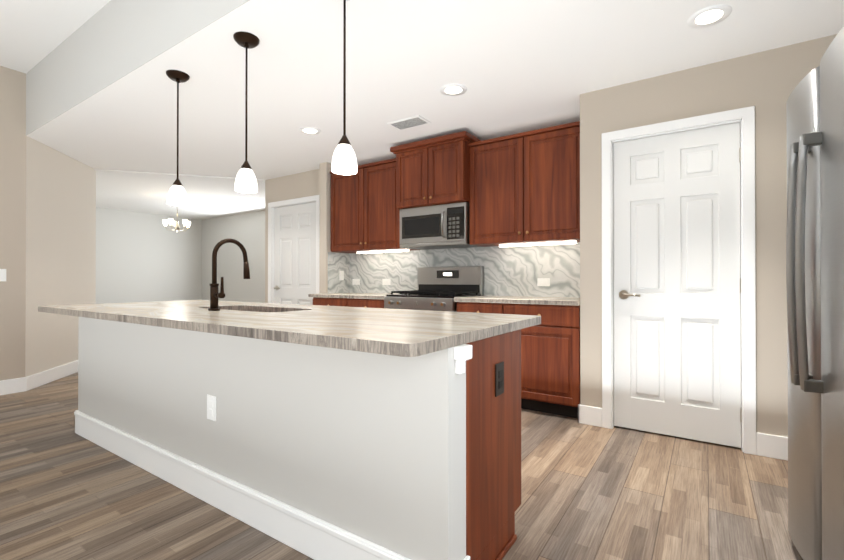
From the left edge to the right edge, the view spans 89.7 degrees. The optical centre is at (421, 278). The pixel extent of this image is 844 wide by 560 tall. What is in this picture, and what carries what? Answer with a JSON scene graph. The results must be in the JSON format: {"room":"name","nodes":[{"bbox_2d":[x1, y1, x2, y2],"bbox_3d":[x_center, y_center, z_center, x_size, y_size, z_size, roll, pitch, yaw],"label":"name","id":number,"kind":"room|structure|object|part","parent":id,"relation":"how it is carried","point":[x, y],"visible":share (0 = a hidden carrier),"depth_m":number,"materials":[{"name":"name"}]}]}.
{"room":"kitchen","nodes":[
{"label":"kitchen","id":0,"kind":"room"},
{"bbox_2d":[0,66,25,380],"bbox_3d":[-5.214,-0.449,1.979,0.120,3.020,5.030,0,0,34],"label":"wall","id":1,"kind":"structure","parent":0,"point":[12,209],"depth_m":3.96,"materials":[{"name":"beige paint"}]},
{"bbox_2d":[0,269,5,280],"bbox_3d":[-3.849,-0.031,3.898,0.012,0.101,0.034,0,0,34],"label":"switch plate","id":2,"kind":"object","parent":1,"relation":"attached to","point":[2,274],"visible":1,"depth_m":3.90,"materials":[{"name":"white plastic"}]},
{"bbox_2d":[0,377,26,394],"bbox_3d":[-5.113,0.994,2.000,0.015,0.135,4.890,0,0,34],"label":"baseboard","id":3,"kind":"structure","parent":1,"relation":"attached to","point":[10,386],"depth_m":3.95,"materials":[{"name":"white wood"}]},
{"bbox_2d":[0,0,110,72],"bbox_3d":[-2.204,-2.039,-0.025,7.400,0.140,5.030,0,0,34],"label":"ceiling","id":4,"kind":"structure","parent":0,"point":[33,33],"depth_m":3.28,"materials":[{"name":"white paint"}]},
{"bbox_2d":[25,136,95,376],"bbox_3d":[-3.979,-0.140,4.639,0.140,2.430,1.274,0,0,-13],"label":"wall","id":5,"kind":"structure","parent":0,"point":[60,228],"depth_m":4.50,"materials":[{"name":"beige paint"}]},
{"bbox_2d":[27,360,77,390],"bbox_3d":[-3.904,1.007,4.655,0.015,0.135,1.284,0,0,-13],"label":"baseboard","id":6,"kind":"structure","parent":5,"relation":"attached to","point":[47,376],"depth_m":4.39,"materials":[{"name":"white wood"}]},
{"bbox_2d":[26,0,249,135],"bbox_3d":[-0.808,-1.663,2.062,7.400,0.590,0.004,0,0,34],"label":"ceiling soffit","id":7,"kind":"structure","parent":0,"point":[109,43],"depth_m":3.00,"materials":[{"name":"white paint"}]},
{"bbox_2d":[96,207,201,303],"bbox_3d":[-5.917,-0.121,8.372,0.120,2.430,3.360,0,0,34],"label":"wall","id":8,"kind":"structure","parent":0,"point":[144,257],"depth_m":8.67,"materials":[{"name":"white paint"}]},
{"bbox_2d":[94,169,264,181],"bbox_3d":[-3.105,-1.341,5.559,1.981,0.018,0.100,0,0,-16],"label":"header beam","id":9,"kind":"structure","parent":0,"point":[166,174],"depth_m":5.49,"materials":[{"name":"white paint"}]},
{"bbox_2d":[202,211,264,302],"bbox_3d":[-3.105,-0.121,8.441,4.720,2.430,0.120,0,0,34],"label":"wall","id":10,"kind":"structure","parent":0,"point":[246,231],"depth_m":8.89,"materials":[{"name":"white paint"}]},
{"bbox_2d":[265,169,319,302],"bbox_3d":[-1.601,-0.136,5.531,1.255,2.430,0.115,0,0,34],"label":"wall","id":11,"kind":"structure","parent":0,"point":[300,185],"depth_m":5.58,"materials":[{"name":"beige paint"}]},
{"bbox_2d":[268,195,319,302],"bbox_3d":[-1.642,0.026,5.546,1.005,2.107,0.134,0,0,34],"label":"door frame","id":12,"kind":"structure","parent":11,"relation":"attached to","point":[291,202],"depth_m":5.69,"materials":[{"name":"white wood"}]},
{"bbox_2d":[274,202,315,304],"bbox_3d":[-1.659,0.055,5.520,0.865,2.025,0.097,0,0,34],"label":"closet door","id":13,"kind":"structure","parent":11,"relation":"in","point":[294,254],"depth_m":5.53,"materials":[{"name":"white wood"}]},
{"bbox_2d":[319,162,339,293],"bbox_3d":[-1.052,-0.138,5.119,0.115,2.430,0.380,0,0,34],"label":"wall","id":14,"kind":"structure","parent":0,"point":[325,209],"depth_m":4.96,"materials":[{"name":"beige paint"}]},
{"bbox_2d":[0,372,802,559],"bbox_3d":[-3.054,1.117,3.095,12.300,0.100,9.300,0,0,34],"label":"floor","id":15,"kind":"structure","parent":0,"point":[588,492],"depth_m":2.02,"materials":[{"name":"brown wood"}]},
{"bbox_2d":[74,318,530,559],"bbox_3d":[-0.968,0.639,2.357,3.009,0.848,0.645,0,0,34],"label":"kitchen island","id":16,"kind":"object","parent":15,"relation":"on","point":[318,432],"depth_m":1.63,"materials":[{"name":"grey paint"}]},
{"bbox_2d":[38,300,540,357],"bbox_3d":[-0.973,0.196,2.384,2.995,0.036,1.075,0,0,34],"label":"island countertop","id":17,"kind":"structure","parent":16,"relation":"on","point":[363,330],"depth_m":1.72,"materials":[{"name":"beige stone"}]},
{"bbox_2d":[206,238,249,309],"bbox_3d":[-1.071,-0.025,2.413,0.122,0.407,0.249,0,0,34],"label":"faucet","id":18,"kind":"object","parent":17,"relation":"on","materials":[{"name":"brown metal"}]},
{"bbox_2d":[308,293,390,307],"bbox_3d":[-0.641,0.624,4.685,1.078,0.902,0.634,0,0,34],"label":"base cabinet","id":19,"kind":"object","parent":15,"relation":"on","point":[371,300],"visible":0.15,"depth_m":4.46,"materials":[{"name":"brown wood"}]},
{"bbox_2d":[308,293,390,298],"bbox_3d":[-0.641,0.191,4.687,1.078,0.036,0.634,0,0,34],"label":"countertop","id":20,"kind":"structure","parent":19,"relation":"on","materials":[{"name":"stone"}]},
{"bbox_2d":[384,266,483,311],"bbox_3d":[0.112,0.475,4.146,0.762,1.195,0.674,0,0,34],"label":"range","id":21,"kind":"object","parent":15,"relation":"on","point":[440,288],"visible":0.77,"depth_m":4.19,"materials":[{"name":"silver metal"}]},
{"bbox_2d":[454,295,579,417],"bbox_3d":[0.887,0.619,3.663,1.051,0.902,0.634,0,0,34],"label":"base cabinet","id":22,"kind":"object","parent":15,"relation":"on","point":[550,363],"visible":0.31,"depth_m":3.29,"materials":[{"name":"brown wood"}]},
{"bbox_2d":[454,295,579,305],"bbox_3d":[0.887,0.185,3.665,1.051,0.036,0.634,0,0,34],"label":"countertop","id":23,"kind":"structure","parent":22,"relation":"on","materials":[{"name":"stone"}]},
{"bbox_2d":[786,26,843,559],"bbox_3d":[1.594,0.169,1.158,0.858,1.775,0.950,0,0,28],"label":"refrigerator","id":24,"kind":"object","parent":15,"relation":"on","point":[815,223],"visible":1,"depth_m":1.40,"materials":[{"name":"silver metal"}]},
{"bbox_2d":[27,0,843,219],"bbox_3d":[-1.656,-1.717,5.200,12.300,0.730,4.270,0,0,34],"label":"ceiling","id":25,"kind":"structure","parent":0,"point":[516,66],"depth_m":2.88,"materials":[{"name":"white paint"}]},
{"bbox_2d":[163,206,190,231],"bbox_3d":[-3.982,-1.048,6.931,0.401,0.590,0.390,0,0,34],"label":"dining chandelier","id":26,"kind":"object","parent":25,"relation":"hanging from","point":[186,223],"visible":0.94,"depth_m":6.87,"materials":[{"name":"white glass"}]},
{"bbox_2d":[166,70,189,205],"bbox_3d":[-1.636,-0.929,2.843,0.140,0.870,0.140,0,0,34],"label":"pendant light","id":27,"kind":"object","parent":25,"relation":"hanging from","point":[177,195],"visible":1,"depth_m":2.82,"materials":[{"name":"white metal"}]},
{"bbox_2d":[233,31,259,192],"bbox_3d":[-1.000,-0.932,2.418,0.140,0.870,0.140,0,0,34],"label":"pendant light","id":28,"kind":"object","parent":25,"relation":"hanging from","point":[245,181],"visible":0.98,"depth_m":2.40,"materials":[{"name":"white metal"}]},
{"bbox_2d":[299,127,320,134],"bbox_3d":[-1.028,-1.356,3.906,0.196,0.006,0.196,0,0,34],"label":"recessed light","id":29,"kind":"object","parent":25,"relation":"in","point":[310,130],"visible":1,"depth_m":3.89,"materials":[{"name":"white plastic"}]},
{"bbox_2d":[331,0,357,174],"bbox_3d":[-0.363,-0.934,1.992,0.140,0.870,0.140,0,0,34],"label":"pendant light","id":30,"kind":"object","parent":25,"relation":"hanging from","point":[344,161],"visible":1,"depth_m":1.98,"materials":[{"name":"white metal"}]},
{"bbox_2d":[387,115,430,129],"bbox_3d":[-0.114,-1.355,3.710,0.340,0.010,0.190,0,0,34],"label":"ceiling vent","id":31,"kind":"object","parent":25,"relation":"in","point":[410,122],"visible":1,"depth_m":3.69,"materials":[{"name":"white metal"}]},
{"bbox_2d":[440,83,466,95],"bbox_3d":[0.227,-1.360,3.067,0.196,0.006,0.196,0,0,34],"label":"recessed light","id":32,"kind":"object","parent":25,"relation":"in","point":[454,89],"visible":1,"depth_m":3.06,"materials":[{"name":"white plastic"}]},
{"bbox_2d":[687,4,731,27],"bbox_3d":[1.498,-1.365,2.217,0.196,0.006,0.196,0,0,34],"label":"recessed light","id":33,"kind":"object","parent":25,"relation":"in","point":[709,16],"visible":1,"depth_m":2.21,"materials":[{"name":"white plastic"}]},
{"bbox_2d":[580,34,836,436],"bbox_3d":[2.058,-0.151,2.615,2.060,2.430,0.115,0,0,34],"label":"wall","id":34,"kind":"structure","parent":0,"point":[765,83],"depth_m":2.60,"materials":[{"name":"beige paint"}]},
{"bbox_2d":[613,122,741,447],"bbox_3d":[1.670,0.041,2.825,0.735,2.025,0.097,0,0,34],"label":"pantry door","id":35,"kind":"structure","parent":34,"relation":"in","point":[677,292],"depth_m":2.82,"materials":[{"name":"white wood"}]},
{"bbox_2d":[602,106,755,454],"bbox_3d":[1.685,0.012,2.853,0.869,2.107,0.134,0,0,34],"label":"door frame","id":36,"kind":"structure","parent":34,"relation":"attached to","point":[745,116],"depth_m":2.63,"materials":[{"name":"white wood"}]},
{"bbox_2d":[756,432,787,460],"bbox_3d":[2.434,0.995,2.280,1.008,0.135,0.015,0,0,34],"label":"baseboard","id":37,"kind":"structure","parent":34,"relation":"attached to","point":[772,446],"depth_m":2.51,"materials":[{"name":"white wood"}]},
{"bbox_3d":[0.672,-0.142,4.267,6.440,2.430,0.120,0,0,34],"label":"wall","id":38,"kind":"structure","parent":0,"visible":0},
{"bbox_2d":[330,158,417,253],"bbox_3d":[-0.548,-0.766,4.792,1.031,0.957,0.364,0,0,34],"label":"upper cabinet","id":39,"kind":"object","parent":38,"relation":"attached to","point":[365,213],"depth_m":4.64,"materials":[{"name":"brown wood"}]},
{"bbox_3d":[-0.448,-0.298,4.752,0.700,0.021,0.060,0,0,34],"label":"under-cabinet led strip","id":40,"kind":"part","parent":39,"relation":"part of","materials":[{"name":"white plastic"}]},
{"bbox_2d":[390,131,480,208],"bbox_3d":[0.168,-1.016,4.237,0.860,0.613,0.493,0,0,34],"label":"upper cabinet","id":41,"kind":"object","parent":38,"relation":"attached to","point":[432,171],"visible":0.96,"depth_m":4.04,"materials":[{"name":"brown wood"}]},
{"bbox_2d":[400,202,482,249],"bbox_3d":[0.179,-0.509,4.251,0.762,0.390,0.454,0,0,34],"label":"microwave","id":42,"kind":"object","parent":41,"relation":"attached to","point":[444,226],"visible":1,"depth_m":4.09,"materials":[{"name":"silver metal"}]},
{"bbox_2d":[328,242,579,297],"bbox_3d":[0.202,-0.071,4.292,2.888,0.484,0.359,0,0,34],"label":"backsplash","id":43,"kind":"structure","parent":38,"relation":"attached to","point":[545,271],"depth_m":4.20,"materials":[{"name":"stone"}]},
{"bbox_2d":[468,121,579,246],"bbox_3d":[0.963,-0.771,3.782,1.048,0.957,0.364,0,0,34],"label":"upper cabinet","id":44,"kind":"object","parent":38,"relation":"attached to","point":[524,187],"depth_m":3.63,"materials":[{"name":"brown wood"}]},
{"bbox_3d":[1.015,-0.303,3.773,0.680,0.021,0.060,0,0,34],"label":"under-cabinet led strip","id":45,"kind":"part","parent":44,"relation":"part of","materials":[{"name":"white plastic"}]}
]}

